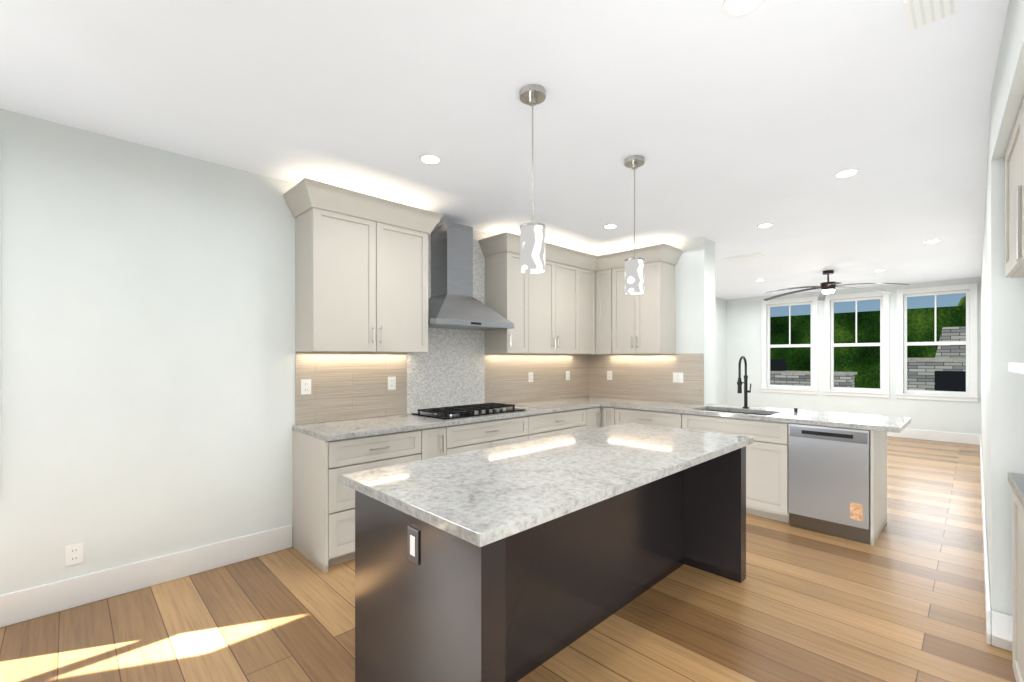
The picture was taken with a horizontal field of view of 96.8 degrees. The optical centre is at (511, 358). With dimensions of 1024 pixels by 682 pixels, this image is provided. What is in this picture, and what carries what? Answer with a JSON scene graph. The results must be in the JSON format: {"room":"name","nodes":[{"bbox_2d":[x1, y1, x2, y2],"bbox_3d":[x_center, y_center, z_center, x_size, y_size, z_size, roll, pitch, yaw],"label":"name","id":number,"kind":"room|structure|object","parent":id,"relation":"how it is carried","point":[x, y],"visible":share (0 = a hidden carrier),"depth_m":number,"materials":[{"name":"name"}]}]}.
{"room":"kitchen","nodes":[
{"label":"kitchen","id":0,"kind":"room"},
{"bbox_2d":[0,109,585,594],"bbox_3d":[-1.508,0.050,3.714,7.500,2.740,0.200,0,0,-44],"label":"wall","id":1,"kind":"structure","parent":0,"point":[148,351],"depth_m":2.79,"materials":[{"name":"paint"}]},
{"bbox_2d":[65,542,82,565],"bbox_3d":[-2.499,1.120,2.597,0.075,0.115,0.008,0,0,-44],"label":"electrical outlet","id":2,"kind":"object","parent":1,"relation":"attached to","point":[73,554],"visible":1,"depth_m":2.59,"materials":[{"name":"white plastic"}]},
{"bbox_2d":[0,524,291,627],"bbox_3d":[-2.813,1.335,2.287,3.240,0.170,0.015,0,0,-44],"label":"baseboard","id":3,"kind":"structure","parent":1,"relation":"attached to","point":[37,601],"depth_m":2.77,"materials":[{"name":"white wood"}]},
{"bbox_2d":[283,178,442,352],"bbox_3d":[-1.145,-0.634,3.623,1.132,1.171,0.432,0,0,-44],"label":"upper cabinet","id":4,"kind":"object","parent":1,"relation":"attached to","point":[361,272],"visible":1,"depth_m":3.43,"materials":[{"name":"paint"}]},
{"bbox_2d":[295,221,590,424],"bbox_3d":[-0.303,-0.407,4.744,3.734,1.823,0.012,0,0,-44],"label":"tile backsplash","id":5,"kind":"structure","parent":1,"relation":"attached to","point":[454,367],"depth_m":4.33,"materials":[{"name":"tile"}]},
{"bbox_2d":[301,379,310,394],"bbox_3d":[-1.577,0.220,3.485,0.075,0.115,0.008,0,0,-44],"label":"electrical outlet","id":6,"kind":"object","parent":5,"relation":"attached to","point":[305,386],"visible":1,"depth_m":3.48,"materials":[{"name":"white plastic"}]},
{"bbox_2d":[388,377,395,389],"bbox_3d":[-1.056,0.220,3.995,0.075,0.115,0.008,0,0,-44],"label":"electrical outlet","id":7,"kind":"object","parent":5,"relation":"attached to","point":[391,383],"visible":1,"depth_m":3.99,"materials":[{"name":"white plastic"}]},
{"bbox_2d":[528,372,532,381],"bbox_3d":[0.217,0.220,5.240,0.075,0.115,0.008,0,0,-44],"label":"electrical outlet","id":8,"kind":"object","parent":5,"relation":"attached to","point":[530,376],"visible":1,"depth_m":5.23,"materials":[{"name":"white plastic"}]},
{"bbox_2d":[566,371,569,379],"bbox_3d":[0.703,0.220,5.715,0.075,0.115,0.008,0,0,-44],"label":"electrical outlet","id":9,"kind":"object","parent":5,"relation":"attached to","point":[567,375],"visible":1,"depth_m":5.71,"materials":[{"name":"white plastic"}]},
{"bbox_2d":[428,221,513,330],"bbox_3d":[-0.459,-0.763,4.267,0.910,0.954,0.447,0,0,-44],"label":"range hood","id":10,"kind":"object","parent":1,"relation":"attached to","point":[453,303],"visible":0.9,"depth_m":4.17,"materials":[{"name":"silver metal"}]},
{"bbox_2d":[482,232,533,353],"bbox_3d":[-0.039,-0.635,4.765,0.367,1.170,0.347,0,0,-44],"label":"upper cabinet","id":11,"kind":"object","parent":1,"relation":"attached to","point":[509,292],"depth_m":4.62,"materials":[{"name":"paint"}]},
{"bbox_2d":[534,244,577,353],"bbox_3d":[0.358,-0.635,5.153,0.978,1.170,0.347,0,0,-44],"label":"upper cabinet","id":12,"kind":"object","parent":1,"relation":"attached to","point":[569,301],"depth_m":5.04,"materials":[{"name":"paint"}]},
{"bbox_2d":[578,252,597,353],"bbox_3d":[0.791,-0.635,5.534,0.409,1.170,0.408,0,0,-44],"label":"upper cabinet","id":13,"kind":"object","parent":1,"relation":"attached to","point":[587,263],"depth_m":5.45,"materials":[{"name":"paint"}]},
{"bbox_2d":[0,0,1008,299],"bbox_3d":[1.958,-1.350,4.175,13.100,0.060,5.090,0,0,-44],"label":"ceiling","id":14,"kind":"structure","parent":0,"point":[778,114],"depth_m":2.40,"materials":[{"name":"paint"}]},
{"bbox_2d":[419,154,441,164],"bbox_3d":[-0.540,-1.316,3.010,0.150,0.008,0.150,0,0,-44],"label":"recessed light","id":15,"kind":"object","parent":14,"relation":"in","point":[432,159],"visible":1,"depth_m":3.00,"materials":[{"name":"white plastic"}]},
{"bbox_2d":[519,84,545,273],"bbox_3d":[0.102,-0.875,2.254,0.130,0.889,0.130,0,0,-44],"label":"pendant light","id":16,"kind":"object","parent":14,"relation":"hanging from","point":[532,247],"visible":1,"depth_m":2.21,"materials":[{"name":"white glass"}]},
{"bbox_2d":[603,224,617,228],"bbox_3d":[0.983,-1.316,4.543,0.150,0.008,0.150,0,0,-44],"label":"recessed light","id":17,"kind":"object","parent":14,"relation":"in","point":[609,226],"visible":0.98,"depth_m":4.53,"materials":[{"name":"white plastic"}]},
{"bbox_2d":[624,155,644,294],"bbox_3d":[0.814,-0.875,3.020,0.130,0.889,0.130,0,0,-44],"label":"pendant light","id":18,"kind":"object","parent":14,"relation":"hanging from","point":[634,275],"visible":1,"depth_m":2.97,"materials":[{"name":"white glass"}]},
{"bbox_2d":[722,0,765,17],"bbox_3d":[0.860,-1.316,1.680,0.150,0.008,0.150,0,0,-44],"label":"recessed light","id":19,"kind":"object","parent":14,"relation":"in","point":[736,8],"visible":1,"depth_m":1.70,"materials":[{"name":"white plastic"}]},
{"bbox_2d":[724,253,763,260],"bbox_3d":[3.013,-1.314,5.913,0.200,0.010,0.420,0,0,-44],"label":"ceiling vent","id":20,"kind":"object","parent":14,"relation":"in","point":[744,256],"visible":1,"depth_m":5.87,"materials":[{"name":"white metal"}]},
{"bbox_2d":[756,223,773,227],"bbox_3d":[2.510,-1.316,4.511,0.150,0.008,0.150,0,0,-44],"label":"recessed light","id":21,"kind":"object","parent":14,"relation":"in","point":[764,225],"visible":1,"depth_m":4.50,"materials":[{"name":"white plastic"}]},
{"bbox_2d":[763,270,908,300],"bbox_3d":[4.778,-1.145,6.870,1.876,0.349,1.904,0,0,-44],"label":"ceiling fan","id":22,"kind":"object","parent":14,"relation":"hanging from","point":[827,287],"visible":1,"depth_m":6.86,"materials":[{"name":"brown metal"}]},
{"bbox_2d":[834,169,859,177],"bbox_3d":[2.383,-1.316,3.240,0.150,0.008,0.150,0,0,-44],"label":"recessed light","id":23,"kind":"object","parent":14,"relation":"in","point":[845,173],"visible":1,"depth_m":3.23,"materials":[{"name":"white plastic"}]},
{"bbox_2d":[903,0,957,31],"bbox_3d":[1.570,-1.314,1.704,0.210,0.010,0.140,0,0,-44],"label":"ceiling vent","id":24,"kind":"object","parent":14,"relation":"in","point":[920,13],"visible":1,"depth_m":1.72,"materials":[{"name":"paint"}]},
{"bbox_2d":[923,239,940,242],"bbox_3d":[4.737,-1.316,5.123,0.150,0.008,0.150,0,0,-44],"label":"recessed light","id":25,"kind":"object","parent":14,"relation":"in","point":[933,241],"visible":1,"depth_m":5.11,"materials":[{"name":"white plastic"}]},
{"bbox_2d":[991,0,1023,160],"bbox_3d":[0.810,-1.149,0.088,0.680,0.339,5.310,0,0,43],"label":"soffit beam","id":26,"kind":"structure","parent":14,"relation":"attached to","point":[1007,93],"depth_m":1.77,"materials":[{"name":"paint"}]},
{"bbox_2d":[0,436,1015,681],"bbox_3d":[1.958,1.450,4.175,13.100,0.060,5.090,0,0,-44],"label":"floor","id":27,"kind":"structure","parent":0,"point":[902,599],"depth_m":2.46,"materials":[{"name":"brown wood"}]},
{"bbox_2d":[293,428,428,573],"bbox_3d":[-1.155,0.983,3.491,0.805,0.874,0.607,0,0,-44],"label":"base cabinet","id":28,"kind":"object","parent":27,"relation":"on","point":[323,518],"depth_m":3.14,"materials":[{"name":"paint"}]},
{"bbox_2d":[292,396,631,440],"bbox_3d":[-0.092,0.525,4.512,3.755,0.039,0.636,0,0,-44],"label":"countertop","id":29,"kind":"structure","parent":28,"relation":"on","point":[340,430],"depth_m":3.65,"materials":[{"name":"stone"}]},
{"bbox_2d":[411,403,525,419],"bbox_3d":[-0.385,0.482,4.239,0.960,0.046,0.500,0,0,-44],"label":"cooktop","id":30,"kind":"object","parent":29,"relation":"in","point":[455,412],"visible":1,"depth_m":4.11,"materials":[{"name":"black metal"}]},
{"bbox_2d":[429,425,456,458],"bbox_3d":[-0.804,0.983,3.834,0.295,0.874,0.607,0,0,-44],"label":"base cabinet","id":31,"kind":"object","parent":27,"relation":"on","point":[442,440],"depth_m":3.64,"materials":[{"name":"paint"}]},
{"bbox_2d":[457,416,528,452],"bbox_3d":[-0.420,0.983,4.210,1.020,0.874,0.607,0,0,-44],"label":"base cabinet","id":32,"kind":"object","parent":27,"relation":"on","point":[492,433],"depth_m":4.02,"materials":[{"name":"paint"}]},
{"bbox_2d":[355,447,745,681],"bbox_3d":[0.412,0.983,2.445,2.249,0.874,0.840,0,0,-44],"label":"kitchen island","id":33,"kind":"object","parent":27,"relation":"on","point":[515,562],"depth_m":2.02,"materials":[{"name":"wood"}]},
{"bbox_2d":[341,423,752,546],"bbox_3d":[0.401,0.525,2.442,2.290,0.039,0.930,0,0,-44],"label":"island countertop","id":34,"kind":"structure","parent":33,"relation":"on","point":[481,497],"depth_m":1.96,"materials":[{"name":"grey stone"}]},
{"bbox_2d":[529,407,592,439],"bbox_3d":[0.277,0.983,4.892,1.050,0.874,0.607,0,0,-44],"label":"base cabinet","id":35,"kind":"object","parent":27,"relation":"on","point":[562,422],"depth_m":4.69,"materials":[{"name":"paint"}]},
{"bbox_2d":[593,406,600,427],"bbox_3d":[0.699,0.983,5.305,0.252,0.874,0.607,0,0,-44],"label":"base cabinet","id":36,"kind":"object","parent":27,"relation":"on","point":[596,410],"depth_m":5.14,"materials":[{"name":"paint"}]},
{"bbox_2d":[601,406,608,426],"bbox_3d":[1.291,0.983,5.349,0.608,0.874,0.198,0,0,-44],"label":"base cabinet","id":37,"kind":"object","parent":27,"relation":"on","point":[604,410],"depth_m":5.16,"materials":[{"name":"paint"}]},
{"bbox_2d":[609,407,712,432],"bbox_3d":[1.635,0.983,4.998,0.608,0.874,0.883,0,0,-44],"label":"base cabinet","id":38,"kind":"object","parent":27,"relation":"on","point":[704,423],"depth_m":4.67,"materials":[{"name":"paint"}]},
{"bbox_2d":[604,399,910,432],"bbox_3d":[2.208,0.525,4.510,0.795,0.039,2.580,0,0,-44],"label":"countertop","id":39,"kind":"structure","parent":38,"relation":"on","point":[819,418],"depth_m":4.08,"materials":[{"name":"stone"}]},
{"bbox_2d":[706,410,769,415],"bbox_3d":[2.166,0.651,4.406,0.428,0.209,0.718,0,0,-44],"label":"sink basin","id":40,"kind":"object","parent":39,"relation":"in","point":[737,412],"depth_m":4.60,"materials":[{"name":"metal"}]},
{"bbox_2d":[737,356,750,408],"bbox_3d":[2.309,0.242,4.521,0.223,0.526,0.086,0,0,-44],"label":"faucet","id":41,"kind":"object","parent":39,"relation":"on","point":[739,384],"visible":1,"depth_m":4.57,"materials":[{"name":"black metal"}]},
{"bbox_2d":[789,423,869,543],"bbox_3d":[2.730,0.986,3.849,0.593,0.867,0.545,0,0,-44],"label":"dishwasher","id":42,"kind":"object","parent":27,"relation":"on","point":[829,480],"visible":0.92,"depth_m":3.63,"materials":[{"name":"silver metal"}]},
{"bbox_2d":[1005,97,1023,681],"bbox_3d":[2.061,0.222,1.466,0.562,2.397,1.430,0,0,43],"label":"tall cabinet","id":43,"kind":"object","parent":27,"relation":"on","point":[1014,210],"visible":1,"depth_m":1.87,"materials":[{"name":"paint"}]},
{"bbox_2d":[594,237,714,404],"bbox_3d":[1.478,0.050,5.810,0.300,2.740,2.080,0,0,-44],"label":"wall","id":44,"kind":"structure","parent":0,"point":[695,300],"depth_m":5.07,"materials":[{"name":"paint"}]},
{"bbox_2d":[598,252,617,353],"bbox_3d":[1.220,-0.635,5.562,0.408,1.170,0.314,0,0,-44],"label":"upper cabinet","id":45,"kind":"object","parent":44,"relation":"attached to","point":[608,263],"depth_m":5.42,"materials":[{"name":"paint"}]},
{"bbox_2d":[591,354,703,403],"bbox_3d":[1.566,0.227,5.497,0.010,0.554,1.500,0,0,-44],"label":"tile backsplash","id":46,"kind":"structure","parent":44,"relation":"attached to","point":[634,376],"depth_m":5.42,"materials":[{"name":"tile"}]},
{"bbox_2d":[607,371,611,379],"bbox_3d":[1.247,0.220,5.808,0.008,0.115,0.075,0,0,-44],"label":"electrical outlet","id":47,"kind":"object","parent":46,"relation":"attached to","point":[609,375],"visible":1,"depth_m":5.80,"materials":[{"name":"white plastic"}]},
{"bbox_2d":[673,372,682,382],"bbox_3d":[1.884,0.220,5.158,0.008,0.115,0.120,0,0,-44],"label":"electrical outlet","id":48,"kind":"object","parent":46,"relation":"attached to","point":[677,377],"visible":1,"depth_m":5.16,"materials":[{"name":"white plastic"}]},
{"bbox_2d":[618,244,677,353],"bbox_3d":[1.501,-0.635,5.319,0.347,1.170,0.682,0,0,-44],"label":"upper cabinet","id":49,"kind":"object","parent":44,"relation":"attached to","point":[646,321],"depth_m":5.08,"materials":[{"name":"paint"}]},
{"bbox_2d":[715,297,726,404],"bbox_3d":[2.929,0.050,8.545,5.600,2.740,0.200,0,0,-44],"label":"wall","id":50,"kind":"structure","parent":0,"point":[720,351],"depth_m":10.05,"materials":[{"name":"paint"}]},
{"bbox_2d":[727,277,980,434],"bbox_3d":[6.639,0.050,8.614,0.200,2.740,4.890,0,0,-44],"label":"wall","id":51,"kind":"structure","parent":0,"point":[744,327],"depth_m":8.86,"materials":[{"name":"paint"}]},
{"bbox_2d":[767,302,811,388],"bbox_3d":[5.778,-0.255,9.457,0.050,1.766,0.836,0,0,-44],"label":"window","id":52,"kind":"structure","parent":51,"relation":"in","point":[790,345],"depth_m":9.48,"materials":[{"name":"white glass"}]},
{"bbox_2d":[831,296,882,391],"bbox_3d":[6.558,-0.255,8.660,0.050,1.766,0.806,0,0,-44],"label":"window","id":53,"kind":"structure","parent":51,"relation":"in","point":[880,344],"depth_m":8.65,"materials":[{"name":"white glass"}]},
{"bbox_2d":[761,283,978,401],"bbox_3d":[6.484,-0.255,8.595,0.045,1.950,3.260,0,0,-44],"label":"window frame","id":54,"kind":"structure","parent":51,"relation":"in","point":[973,396],"depth_m":8.28,"materials":[{"name":"white wood"}]},
{"bbox_2d":[887,428,979,444],"bbox_3d":[6.250,1.335,8.850,0.023,0.170,3.930,0,0,-44],"label":"baseboard","id":55,"kind":"structure","parent":51,"relation":"attached to","point":[964,438],"depth_m":7.78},
{"bbox_2d":[904,290,969,395],"bbox_3d":[7.331,-0.255,7.870,0.050,1.766,0.836,0,0,-44],"label":"window","id":56,"kind":"structure","parent":51,"relation":"in","point":[949,343],"depth_m":7.81,"materials":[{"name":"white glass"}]},
{"bbox_2d":[981,106,1023,615],"bbox_3d":[5.328,0.050,4.527,7.390,2.740,0.880,0,0,-44],"label":"wall","id":57,"kind":"structure","parent":0,"point":[1002,386],"depth_m":2.24,"materials":[{"name":"paint"}]},
{"bbox_2d":[980,435,999,647],"bbox_3d":[5.010,1.335,4.839,7.405,0.170,0.020,0,0,-44],"label":"baseboard","id":58,"kind":"structure","parent":57,"relation":"attached to","point":[992,617],"depth_m":2.40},
{"bbox_2d":[1000,613,1012,651],"bbox_3d":[2.617,1.335,2.002,0.015,0.170,0.660,0,0,-44],"label":"baseboard","id":59,"kind":"structure","parent":57,"relation":"attached to","point":[1006,621],"depth_m":2.21,"materials":[{"name":"white wood"}]},
{"label":"outside","id":60,"kind":"structure","parent":0,"visible":0},
{"bbox_3d":[13.131,1.620,15.097,18.050,0.100,28.000,0,0,-44],"label":"patio","id":61,"kind":"object","parent":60,"visible":0},
{"bbox_2d":[770,371,856,387],"bbox_3d":[7.420,0.955,11.819,0.700,1.230,2.400,0,0,-44],"label":"stone wall","id":62,"kind":"structure","parent":61,"relation":"on","point":[780,377],"depth_m":11.49,"materials":[{"name":"grey stone"}]},
{"bbox_2d":[770,359,786,370],"bbox_3d":[7.018,0.184,12.230,0.500,0.308,0.550,0,0,-44],"label":"outdoor grill","id":63,"kind":"object","parent":62,"relation":"on","point":[779,363],"depth_m":12.02,"materials":[{"name":"black metal"}]},
{"bbox_2d":[770,306,965,388],"bbox_3d":[11.719,0.070,13.716,1.000,3.000,28.000,0,0,-44],"label":"hedge","id":64,"kind":"object","parent":61,"relation":"on","point":[849,328],"depth_m":14.01,"materials":[{"name":"green plant"}]},
{"bbox_2d":[907,326,965,391],"bbox_3d":[9.486,0.455,9.993,1.100,2.230,1.700,0,0,-44],"label":"stone fireplace","id":65,"kind":"object","parent":61,"relation":"on","point":[955,362],"depth_m":9.66,"materials":[{"name":"grey stone"}]},
{"bbox_2d":[958,296,965,305],"bbox_3d":[16.229,-0.405,13.253,3.200,3.950,4.730,0,0,-44],"label":"tree","id":66,"kind":"object","parent":61,"relation":"on","point":[962,302],"depth_m":14.13,"materials":[{"name":"green plant"}]}
]}

